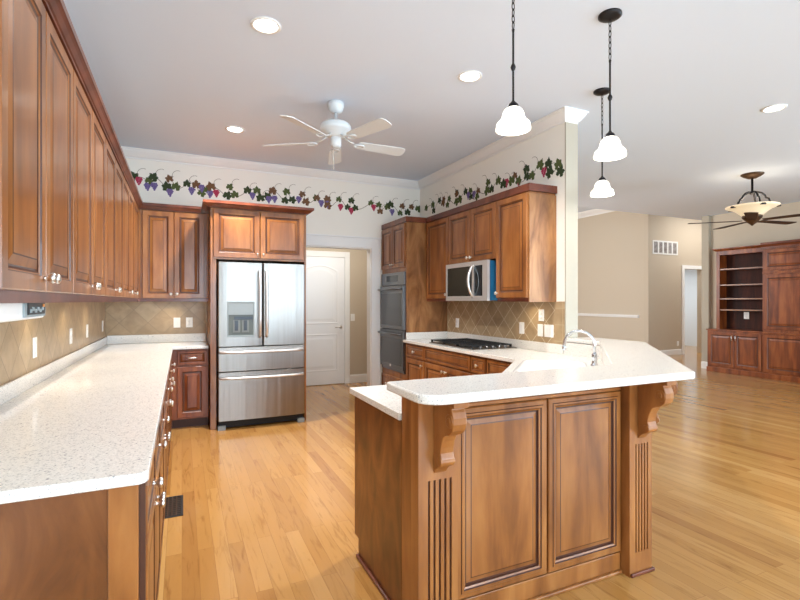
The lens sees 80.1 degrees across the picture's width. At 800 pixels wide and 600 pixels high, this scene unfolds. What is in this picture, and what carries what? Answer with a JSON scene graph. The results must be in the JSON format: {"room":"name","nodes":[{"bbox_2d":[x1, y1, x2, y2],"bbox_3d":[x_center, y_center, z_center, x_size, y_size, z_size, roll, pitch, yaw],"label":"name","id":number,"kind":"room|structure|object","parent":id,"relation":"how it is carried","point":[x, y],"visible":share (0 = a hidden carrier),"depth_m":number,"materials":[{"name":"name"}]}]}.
{"room":"kitchen","nodes":[
{"label":"kitchen","id":0,"kind":"room"},
{"bbox_2d":[126,158,419,384],"bbox_3d":[-1.444,-0.175,6.125,4.025,3.050,0.140,0,0,-25],"label":"wall","id":1,"kind":"structure","parent":0,"point":[364,222],"depth_m":6.16,"materials":[{"name":"white paint"}]},
{"bbox_2d":[105,302,205,336],"bbox_3d":[-2.768,0.226,5.436,1.022,0.509,0.010,0,0,-25],"label":"tiled wall","id":2,"kind":"structure","parent":1,"relation":"attached to","point":[121,318],"depth_m":5.41,"materials":[{"name":"beige tile"}]},
{"bbox_2d":[174,318,179,327],"bbox_3d":[-2.582,0.250,5.510,0.072,0.116,0.009,0,0,-25],"label":"light switch","id":3,"kind":"object","parent":2,"relation":"attached to","point":[176,320],"visible":1,"depth_m":5.51,"materials":[{"name":"white plastic"}]},
{"bbox_2d":[186,317,192,326],"bbox_3d":[-2.463,0.250,5.565,0.072,0.116,0.008,0,0,-25],"label":"wall outlet","id":4,"kind":"object","parent":2,"relation":"attached to","point":[189,320],"visible":1,"depth_m":5.56,"materials":[{"name":"white plastic"}]},
{"bbox_2d":[138,209,207,301],"bbox_3d":[-2.530,-0.487,5.332,0.698,0.986,0.374,0,0,-25],"label":"upper cabinet","id":5,"kind":"object","parent":1,"relation":"attached to","point":[173,246],"visible":0.94,"depth_m":5.19,"materials":[{"name":"brown wood"}]},
{"bbox_2d":[131,168,419,215],"bbox_3d":[-1.362,-1.339,6.084,3.687,0.352,0.001,0,0,-25],"label":"grapevine border","id":6,"kind":"object","parent":1,"relation":"attached to","point":[207,188],"visible":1,"depth_m":5.90,"materials":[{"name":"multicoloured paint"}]},
{"bbox_2d":[306,233,381,385],"bbox_3d":[-0.844,0.240,6.381,1.220,2.220,0.175,0,0,-25],"label":"trim","id":7,"kind":"structure","parent":1,"relation":"attached to","point":[315,240],"depth_m":6.53,"materials":[{"name":"white paint"}]},
{"bbox_2d":[306,247,366,385],"bbox_3d":[-0.881,0.040,7.208,2.400,2.620,1.360,0,0,-25],"label":"wall","id":8,"kind":"structure","parent":0,"point":[358,258],"depth_m":7.89,"materials":[{"name":"beige paint"}]},
{"bbox_2d":[306,256,344,385],"bbox_3d":[-1.266,0.316,7.592,0.812,2.045,0.079,0,0,-25],"label":"door","id":9,"kind":"structure","parent":8,"relation":"in","point":[325,276],"depth_m":7.64,"materials":[{"name":"white paint"}]},
{"bbox_2d":[306,250,349,383],"bbox_3d":[-1.278,0.275,7.617,0.990,2.150,0.024,0,0,-25],"label":"trim","id":10,"kind":"structure","parent":8,"relation":"attached to","point":[346,255],"depth_m":7.79,"materials":[{"name":"white paint"}]},
{"bbox_2d":[350,374,366,382],"bbox_3d":[-0.225,1.282,7.437,0.773,0.135,1.228,0,0,-25],"label":"baseboard","id":11,"kind":"structure","parent":8,"relation":"attached to","point":[356,378],"depth_m":7.88,"materials":[{"name":"white paint"}]},
{"bbox_2d":[63,0,799,219],"bbox_3d":[5.378,-1.760,3.987,14.900,0.120,10.170,0,0,-25],"label":"ceiling","id":12,"kind":"structure","parent":0,"point":[692,81],"depth_m":3.64,"materials":[{"name":"white paint"}]},
{"bbox_2d":[225,126,244,132],"bbox_3d":[-1.631,-1.695,4.704,0.184,0.010,0.184,0,0,-25],"label":"recessed light","id":13,"kind":"object","parent":12,"relation":"in","point":[236,129],"visible":1,"depth_m":4.70,"materials":[{"name":"white paint"}]},
{"bbox_2d":[250,16,280,33],"bbox_3d":[-0.826,-1.695,2.932,0.184,0.010,0.184,0,0,-25],"label":"recessed light","id":14,"kind":"object","parent":12,"relation":"in","point":[262,24],"visible":1,"depth_m":2.92,"materials":[{"name":"white paint"}]},
{"bbox_2d":[263,100,404,169],"bbox_3d":[-0.512,-1.407,4.111,1.217,0.584,1.262,0,0,-25],"label":"ceiling fan","id":15,"kind":"object","parent":12,"relation":"hanging from","point":[335,129],"visible":1,"depth_m":4.03,"materials":[{"name":"white metal"}]},
{"bbox_2d":[458,70,481,81],"bbox_3d":[0.528,-1.695,3.597,0.184,0.010,0.184,0,0,-25],"label":"recessed light","id":16,"kind":"object","parent":12,"relation":"in","point":[470,75],"visible":1,"depth_m":3.59,"materials":[{"name":"white paint"}]},
{"bbox_2d":[496,0,530,135],"bbox_3d":[0.596,-1.300,2.506,0.182,0.800,0.182,0,0,-25],"label":"pendant light","id":17,"kind":"object","parent":12,"relation":"hanging from","point":[513,122],"visible":1,"depth_m":2.50,"materials":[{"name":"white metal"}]},
{"bbox_2d":[590,87,613,197],"bbox_3d":[1.635,-1.277,3.851,0.182,0.844,0.182,0,0,-25],"label":"pendant light","id":18,"kind":"object","parent":12,"relation":"hanging from","point":[602,188],"visible":0.96,"depth_m":3.83,"materials":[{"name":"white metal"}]},
{"bbox_2d":[593,8,626,160],"bbox_3d":[1.247,-1.277,2.826,0.182,0.844,0.182,0,0,-25],"label":"pendant light","id":19,"kind":"object","parent":12,"relation":"hanging from","point":[610,148],"visible":1,"depth_m":2.81,"materials":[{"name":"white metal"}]},
{"bbox_2d":[688,171,799,229],"bbox_3d":[4.756,-1.352,6.362,1.427,0.694,1.434,0,0,-25],"label":"ceiling fan","id":20,"kind":"object","parent":12,"relation":"hanging from","point":[751,213],"visible":1,"depth_m":6.28,"materials":[{"name":"beige glass"}]},
{"bbox_2d":[761,104,787,112],"bbox_3d":[3.294,-1.695,4.192,0.184,0.010,0.184,0,0,-25],"label":"recessed light","id":21,"kind":"object","parent":12,"relation":"in","point":[777,107],"visible":1,"depth_m":4.18,"materials":[{"name":"white paint"}]},
{"bbox_2d":[158,345,799,599],"bbox_3d":[4.394,1.390,6.137,14.900,0.080,14.900,0,0,-25],"label":"floor","id":22,"kind":"structure","parent":0,"point":[269,508],"depth_m":3.22,"materials":[{"name":"brown wood"}]},
{"bbox_2d":[0,417,167,599],"bbox_3d":[-1.200,0.929,1.631,0.716,0.842,0.944,0,0,-25],"label":"base cabinet","id":23,"kind":"object","parent":22,"relation":"on","point":[105,544],"visible":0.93,"depth_m":1.28,"materials":[{"name":"brown wood"}]},
{"bbox_2d":[0,333,207,503],"bbox_3d":[-1.809,0.444,3.340,1.022,0.127,4.600,0,0,-25],"label":"countertop","id":24,"kind":"structure","parent":23,"relation":"on","point":[87,419],"depth_m":1.94,"materials":[{"name":"white stone"}]},
{"bbox_2d":[160,390,171,555],"bbox_3d":[-1.589,0.929,2.478,0.716,0.842,0.920,0,0,-25],"label":"base cabinet","id":25,"kind":"object","parent":22,"relation":"on","point":[164,419],"visible":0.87,"depth_m":2.56,"materials":[{"name":"brown wood"}]},
{"bbox_2d":[166,368,173,492],"bbox_3d":[-1.972,0.929,3.315,0.716,0.842,0.920,0,0,-25],"label":"base cabinet","id":26,"kind":"object","parent":22,"relation":"on","point":[168,389],"visible":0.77,"depth_m":3.33,"materials":[{"name":"brown wood"}]},
{"bbox_2d":[169,357,175,443],"bbox_3d":[-2.355,0.929,4.151,0.716,0.842,0.920,0,0,-25],"label":"base cabinet","id":27,"kind":"object","parent":22,"relation":"on","point":[171,364],"visible":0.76,"depth_m":4.25,"materials":[{"name":"brown wood"}]},
{"bbox_2d":[165,495,182,518],"bbox_3d":[-1.493,1.347,3.122,0.130,0.006,0.340,0,0,-25],"label":"floor vent","id":28,"kind":"object","parent":22,"relation":"in","point":[174,504],"visible":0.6,"depth_m":3.12,"materials":[{"name":"black metal"}]},
{"bbox_2d":[172,348,207,427],"bbox_3d":[-2.341,0.929,5.291,0.367,0.842,0.626,0,0,-25],"label":"base cabinet","id":29,"kind":"object","parent":22,"relation":"on","point":[190,390],"visible":0.81,"depth_m":5.04,"materials":[{"name":"red wood"}]},
{"bbox_2d":[207,207,305,429],"bbox_3d":[-1.667,0.185,5.502,1.010,2.330,0.804,0,0,-25],"label":"tall cabinet","id":30,"kind":"object","parent":22,"relation":"on","point":[234,235],"visible":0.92,"depth_m":5.14,"materials":[{"name":"brown wood"}]},
{"bbox_2d":[201,199,313,215],"bbox_3d":[-1.662,-1.013,5.490,1.158,0.066,0.814,0,0,-25],"label":"crown molding","id":31,"kind":"structure","parent":30,"relation":"on","point":[207,203],"depth_m":5.13,"materials":[{"name":"brown wood"}]},
{"bbox_2d":[216,262,303,430],"bbox_3d":[-1.606,0.471,5.409,0.904,1.757,0.807,0,0,-25],"label":"refrigerator","id":32,"kind":"object","parent":22,"relation":"on","point":[260,307],"visible":1,"depth_m":5.10,"materials":[{"name":"grey metal"}]},
{"bbox_2d":[382,222,446,384],"bbox_3d":[0.160,0.185,6.343,0.644,2.330,0.780,0,0,-25],"label":"tall cabinet","id":33,"kind":"object","parent":22,"relation":"on","point":[404,245],"visible":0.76,"depth_m":5.98,"materials":[{"name":"brown wood"}]},
{"bbox_2d":[378,272,405,373],"bbox_3d":[0.097,0.270,6.314,0.605,1.270,0.732,0,0,-25],"label":"double wall oven","id":34,"kind":"object","parent":33,"relation":"in","point":[392,331],"visible":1,"depth_m":6.14,"materials":[{"name":"grey metal"}]},
{"bbox_2d":[382,183,556,229],"bbox_3d":[0.553,-1.013,5.437,0.374,0.066,2.796,0,0,-31],"label":"crown molding","id":35,"kind":"structure","parent":33,"relation":"on","point":[535,187],"depth_m":4.87,"materials":[{"name":"brown wood"}]},
{"bbox_2d":[406,343,425,379],"bbox_3d":[0.428,0.929,5.757,0.644,0.842,0.500,0,0,-25],"label":"base cabinet","id":36,"kind":"object","parent":22,"relation":"on","point":[415,360],"visible":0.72,"depth_m":5.63,"materials":[{"name":"brown wood"}]},
{"bbox_2d":[350,331,608,419],"bbox_3d":[0.302,0.436,4.065,2.264,0.141,3.470,0,0,-25],"label":"countertop","id":37,"kind":"structure","parent":36,"relation":"on","point":[378,396],"depth_m":4.15,"materials":[{"name":"white stone"}]},
{"bbox_2d":[429,338,516,349],"bbox_3d":[0.756,0.455,5.098,0.510,0.038,0.920,0,0,-25],"label":"gas cooktop","id":38,"kind":"object","parent":37,"relation":"in","point":[465,343],"visible":1,"depth_m":4.92,"materials":[{"name":"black metal"}]},
{"bbox_2d":[512,360,586,371],"bbox_3d":[1.068,0.571,3.349,0.470,0.213,0.790,0,0,20],"label":"sink","id":39,"kind":"object","parent":37,"relation":"in","point":[525,365],"visible":0.23,"depth_m":3.67,"materials":[{"name":"white ceramic"}]},
{"bbox_2d":[562,330,597,365],"bbox_3d":[1.327,0.342,3.500,0.248,0.265,0.104,0,0,4],"label":"kitchen faucet","id":40,"kind":"object","parent":37,"relation":"on","point":[594,354],"visible":0.96,"depth_m":3.47,"materials":[{"name":"silver metal"}]},
{"bbox_2d":[424,347,471,378],"bbox_3d":[0.731,0.929,5.096,0.644,0.842,0.954,0,0,-25],"label":"base cabinet","id":41,"kind":"object","parent":22,"relation":"on","point":[439,363],"visible":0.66,"depth_m":4.98,"materials":[{"name":"brown wood"}]},
{"bbox_2d":[471,355,487,374],"bbox_3d":[0.984,0.929,4.543,0.644,0.842,0.260,0,0,-25],"label":"base cabinet","id":42,"kind":"object","parent":22,"relation":"on","point":[478,364],"visible":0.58,"depth_m":4.41,"materials":[{"name":"brown wood"}]},
{"bbox_2d":[487,358,511,373],"bbox_3d":[1.134,0.929,4.216,0.644,0.842,0.460,0,0,-25],"label":"base cabinet","id":43,"kind":"object","parent":22,"relation":"on","point":[493,365],"visible":0.04,"depth_m":4.17,"materials":[{"name":"brown wood"}]},
{"bbox_2d":[355,342,677,599],"bbox_3d":[1.004,0.858,2.917,1.359,0.984,2.853,0,0,42],"label":"base cabinet","id":44,"kind":"object","parent":22,"relation":"on","point":[537,497],"visible":0.92,"depth_m":2.15,"materials":[{"name":"brown wood"}]},
{"bbox_2d":[387,337,694,404],"bbox_3d":[1.168,0.347,2.845,1.039,0.035,3.159,0,0,34],"label":"countertop","id":45,"kind":"structure","parent":44,"relation":"on","point":[630,362],"depth_m":2.03,"materials":[{"name":"white stone"}]},
{"bbox_2d":[706,245,762,377],"bbox_3d":[6.285,0.175,8.847,0.393,2.350,0.983,0,0,-25],"label":"bookcase","id":46,"kind":"object","parent":22,"relation":"on","point":[735,346],"visible":0.83,"depth_m":8.88,"materials":[{"name":"red wood"}]},
{"bbox_2d":[744,312,748,318],"bbox_3d":[6.460,0.270,8.876,0.008,0.130,0.090,0,0,-25],"label":"wall outlet","id":47,"kind":"object","parent":46,"relation":"attached to","point":[746,314],"visible":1,"depth_m":8.87,"materials":[{"name":"white plastic"}]},
{"bbox_2d":[760,239,799,382],"bbox_3d":[6.757,0.168,7.784,0.419,2.365,1.340,0,0,-25],"label":"media cabinet","id":48,"kind":"object","parent":22,"relation":"on","point":[781,259],"visible":1,"depth_m":8.05,"materials":[{"name":"red wood"}]},
{"bbox_2d":[420,123,575,337],"bbox_3d":[0.940,-0.175,5.572,0.130,3.050,2.850,0,0,-25],"label":"wall","id":49,"kind":"structure","parent":0,"point":[550,144],"depth_m":4.81,"materials":[{"name":"white paint"}]},
{"bbox_2d":[121,106,588,189],"bbox_3d":[0.635,-1.647,1.666,4.091,0.105,9.700,0,0,-25],"label":"trim","id":50,"kind":"structure","parent":49,"relation":"attached to","point":[564,114],"depth_m":5.64,"materials":[{"name":"white paint"}]},
{"bbox_2d":[427,216,450,301],"bbox_3d":[0.569,-0.487,5.785,0.364,0.986,0.566,0,0,-25],"label":"upper cabinet","id":51,"kind":"object","parent":49,"relation":"attached to","point":[437,230],"visible":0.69,"depth_m":5.70,"materials":[{"name":"brown wood"}]},
{"bbox_2d":[449,201,496,264],"bbox_3d":[0.877,-0.698,5.114,0.364,0.565,0.906,0,0,-25],"label":"upper cabinet","id":52,"kind":"object","parent":49,"relation":"attached to","point":[472,232],"visible":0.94,"depth_m":5.00,"materials":[{"name":"brown wood"}]},
{"bbox_2d":[446,259,496,300],"bbox_3d":[0.827,-0.204,5.094,0.446,0.405,0.806,0,0,-25],"label":"microwave oven","id":53,"kind":"object","parent":52,"relation":"attached to","point":[474,280],"visible":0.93,"depth_m":4.88,"materials":[{"name":"silver plastic"}]},
{"bbox_2d":[425,157,564,212],"bbox_3d":[0.909,-1.279,5.481,0.001,0.325,2.709,0,0,-25],"label":"grapevine border","id":54,"kind":"object","parent":49,"relation":"attached to","point":[548,163],"visible":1,"depth_m":4.99,"materials":[{"name":"green paint"}]},
{"bbox_2d":[447,301,564,344],"bbox_3d":[1.041,0.226,5.184,0.010,0.509,2.056,0,0,-25],"label":"tiled wall","id":55,"kind":"structure","parent":49,"relation":"attached to","point":[485,318],"depth_m":5.00,"materials":[{"name":"beige tile"}]},
{"bbox_2d":[519,322,523,333],"bbox_3d":[1.219,0.270,4.771,0.009,0.116,0.072,0,0,-25],"label":"light switch","id":56,"kind":"object","parent":55,"relation":"attached to","point":[521,324],"visible":1,"depth_m":4.77,"materials":[{"name":"white plastic"}]},
{"bbox_2d":[538,324,542,336],"bbox_3d":[1.332,0.278,4.524,0.009,0.116,0.072,0,0,-25],"label":"light switch","id":57,"kind":"object","parent":55,"relation":"attached to","point":[540,326],"visible":1,"depth_m":4.51,"materials":[{"name":"white plastic"}]},
{"bbox_2d":[539,309,543,320],"bbox_3d":[1.338,0.135,4.512,0.008,0.110,0.072,0,0,-25],"label":"wall outlet","id":58,"kind":"object","parent":55,"relation":"attached to","point":[541,311],"visible":1,"depth_m":4.50,"materials":[{"name":"white plastic"}]},
{"bbox_2d":[544,324,553,337],"bbox_3d":[1.381,0.278,4.418,0.009,0.116,0.118,0,0,-25],"label":"light switch","id":59,"kind":"object","parent":55,"relation":"attached to","point":[548,329],"visible":1,"depth_m":4.41,"materials":[{"name":"white plastic"}]},
{"bbox_2d":[494,191,555,301],"bbox_3d":[1.164,-0.486,4.486,0.364,0.988,0.472,0,0,-25],"label":"upper cabinet","id":60,"kind":"object","parent":49,"relation":"attached to","point":[525,221],"visible":1,"depth_m":4.31,"materials":[{"name":"brown wood"}]},
{"bbox_2d":[565,122,577,337],"bbox_3d":[1.537,-0.633,4.271,0.140,1.922,0.014,0,0,-25],"label":"trim","id":61,"kind":"structure","parent":49,"relation":"attached to","point":[571,129],"depth_m":4.26,"materials":[{"name":"beige paint"}]},
{"bbox_2d":[578,207,593,211],"bbox_3d":[4.140,-2.210,11.614,10.800,0.780,4.730,0,0,-25],"label":"ceiling","id":62,"kind":"structure","parent":0,"point":[580,209],"depth_m":13.01,"materials":[{"name":"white paint"}]},
{"bbox_2d":[576,211,643,341],"bbox_3d":[5.438,-0.575,13.006,0.120,3.850,2.880,0,0,-25],"label":"wall","id":63,"kind":"structure","parent":0,"point":[611,244],"depth_m":12.58,"materials":[{"name":"beige paint"}]},
{"bbox_2d":[578,209,612,218],"bbox_3d":[5.353,-2.425,12.901,0.120,0.150,3.000,0,0,-25],"label":"trim","id":64,"kind":"structure","parent":63,"relation":"attached to","point":[592,212],"depth_m":13.08,"materials":[{"name":"white paint"}]},
{"bbox_2d":[578,313,638,317],"bbox_3d":[5.331,0.385,13.023,0.060,0.070,2.740,0,0,-25],"label":"trim","id":65,"kind":"structure","parent":63,"relation":"attached to","point":[579,314],"depth_m":12.56,"materials":[{"name":"white paint"}]},
{"bbox_2d":[644,214,701,352],"bbox_3d":[7.691,-0.575,12.387,3.700,3.850,0.120,0,0,-25],"label":"wall","id":66,"kind":"structure","parent":0,"point":[662,273],"depth_m":11.87,"materials":[{"name":"beige paint"}]},
{"bbox_2d":[652,240,677,254],"bbox_3d":[6.582,-1.320,11.806,0.920,0.340,0.012,0,0,-25],"label":"air vent","id":67,"kind":"object","parent":66,"relation":"in","point":[658,247],"visible":1,"depth_m":11.80,"materials":[{"name":"white metal"}]},
{"bbox_2d":[659,349,681,354],"bbox_3d":[6.628,1.282,11.825,1.100,0.135,0.016,0,0,-25],"label":"baseboard","id":68,"kind":"structure","parent":66,"relation":"attached to","point":[673,351],"depth_m":11.91,"materials":[{"name":"white paint"}]},
{"bbox_2d":[681,265,701,353],"bbox_3d":[7.539,0.220,12.238,0.880,2.260,0.024,0,0,-25],"label":"trim","id":69,"kind":"structure","parent":66,"relation":"attached to","point":[683,267],"depth_m":12.06,"materials":[{"name":"white paint"}]},
{"bbox_2d":[685,269,696,345],"bbox_3d":[7.266,-0.150,13.458,3.580,3.000,2.180,0,0,-25],"label":"wall","id":70,"kind":"structure","parent":0,"point":[690,275],"depth_m":14.31,"materials":[{"name":"white paint"}]},
{"bbox_2d":[711,202,799,327],"bbox_3d":[8.257,-0.175,5.206,0.150,3.050,9.790,0,0,-25],"label":"wall","id":71,"kind":"structure","parent":0,"point":[745,234],"depth_m":8.92,"materials":[{"name":"beige paint"}]},
{"bbox_2d":[701,361,706,368],"bbox_3d":[6.161,1.282,9.487,0.096,0.135,0.260,0,0,-25],"label":"baseboard","id":72,"kind":"structure","parent":71,"relation":"attached to","point":[703,364],"depth_m":9.53,"materials":[{"name":"white paint"}]},
{"bbox_2d":[702,216,710,361],"bbox_3d":[6.144,-0.175,9.545,0.080,3.050,0.140,0,0,-25],"label":"trim","id":73,"kind":"structure","parent":71,"relation":"attached to","point":[706,227],"depth_m":9.50,"materials":[{"name":"beige paint"}]},
{"bbox_3d":[-1.309,-0.175,0.852,0.120,3.050,9.840,0,0,-25],"label":"wall","id":74,"kind":"structure","parent":0,"visible":0},
{"bbox_2d":[0,302,104,385],"bbox_3d":[-2.270,0.226,3.107,0.010,0.509,4.639,0,0,-25],"label":"tiled wall","id":75,"kind":"structure","parent":74,"relation":"attached to","point":[52,331],"depth_m":3.00,"materials":[{"name":"beige tile"}]},
{"bbox_2d":[33,337,36,357],"bbox_3d":[-2.078,0.265,2.711,0.008,0.116,0.072,0,0,-25],"label":"wall outlet","id":76,"kind":"object","parent":75,"relation":"attached to","point":[34,338],"visible":1,"depth_m":2.70,"materials":[{"name":"white plastic"}]},
{"bbox_2d":[0,0,72,302],"bbox_3d":[-1.323,-0.487,1.511,0.400,0.986,0.870,0,0,-25],"label":"upper cabinet","id":77,"kind":"object","parent":75,"relation":"attached to","point":[36,70],"visible":1,"depth_m":1.46,"materials":[{"name":"brown wood"}]},
{"bbox_2d":[0,303,44,322],"bbox_3d":[-1.268,0.016,1.377,0.282,0.088,0.620,0,0,-25],"label":"radio","id":78,"kind":"object","parent":77,"relation":"attached to","point":[9,312],"visible":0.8,"depth_m":1.46,"materials":[{"name":"white plastic"}]},
{"bbox_2d":[42,0,200,212],"bbox_3d":[-1.766,-1.013,3.160,0.640,0.066,4.408,0,0,-20],"label":"crown molding","id":79,"kind":"structure","parent":77,"relation":"on","point":[57,11],"depth_m":2.27,"materials":[{"name":"brown wood"}]},
{"bbox_2d":[70,328,71,343],"bbox_3d":[-2.482,0.265,3.593,0.008,0.116,0.072,0,0,-25],"label":"wall outlet","id":80,"kind":"object","parent":75,"relation":"attached to","point":[71,328],"visible":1,"depth_m":3.58,"materials":[{"name":"white plastic"}]},
{"bbox_2d":[68,69,105,301],"bbox_3d":[-1.696,-0.487,2.325,0.400,0.986,0.920,0,0,-25],"label":"upper cabinet","id":81,"kind":"object","parent":75,"relation":"attached to","point":[89,140],"visible":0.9,"depth_m":2.33,"materials":[{"name":"brown wood"}]},
{"bbox_2d":[102,139,122,301],"bbox_3d":[-2.079,-0.487,3.161,0.400,0.986,0.920,0,0,-25],"label":"upper cabinet","id":82,"kind":"object","parent":75,"relation":"attached to","point":[114,176],"visible":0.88,"depth_m":3.17,"materials":[{"name":"brown wood"}]},
{"bbox_2d":[120,176,133,301],"bbox_3d":[-2.462,-0.487,3.998,0.400,0.986,0.920,0,0,-25],"label":"upper cabinet","id":83,"kind":"object","parent":75,"relation":"attached to","point":[128,199],"visible":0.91,"depth_m":4.02,"materials":[{"name":"brown wood"}]},
{"bbox_2d":[132,199,138,301],"bbox_3d":[-2.858,-0.487,4.861,0.400,0.986,0.978,0,0,-25],"label":"upper cabinet","id":84,"kind":"object","parent":75,"relation":"attached to","point":[136,209],"visible":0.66,"depth_m":4.73,"materials":[{"name":"brown wood"}]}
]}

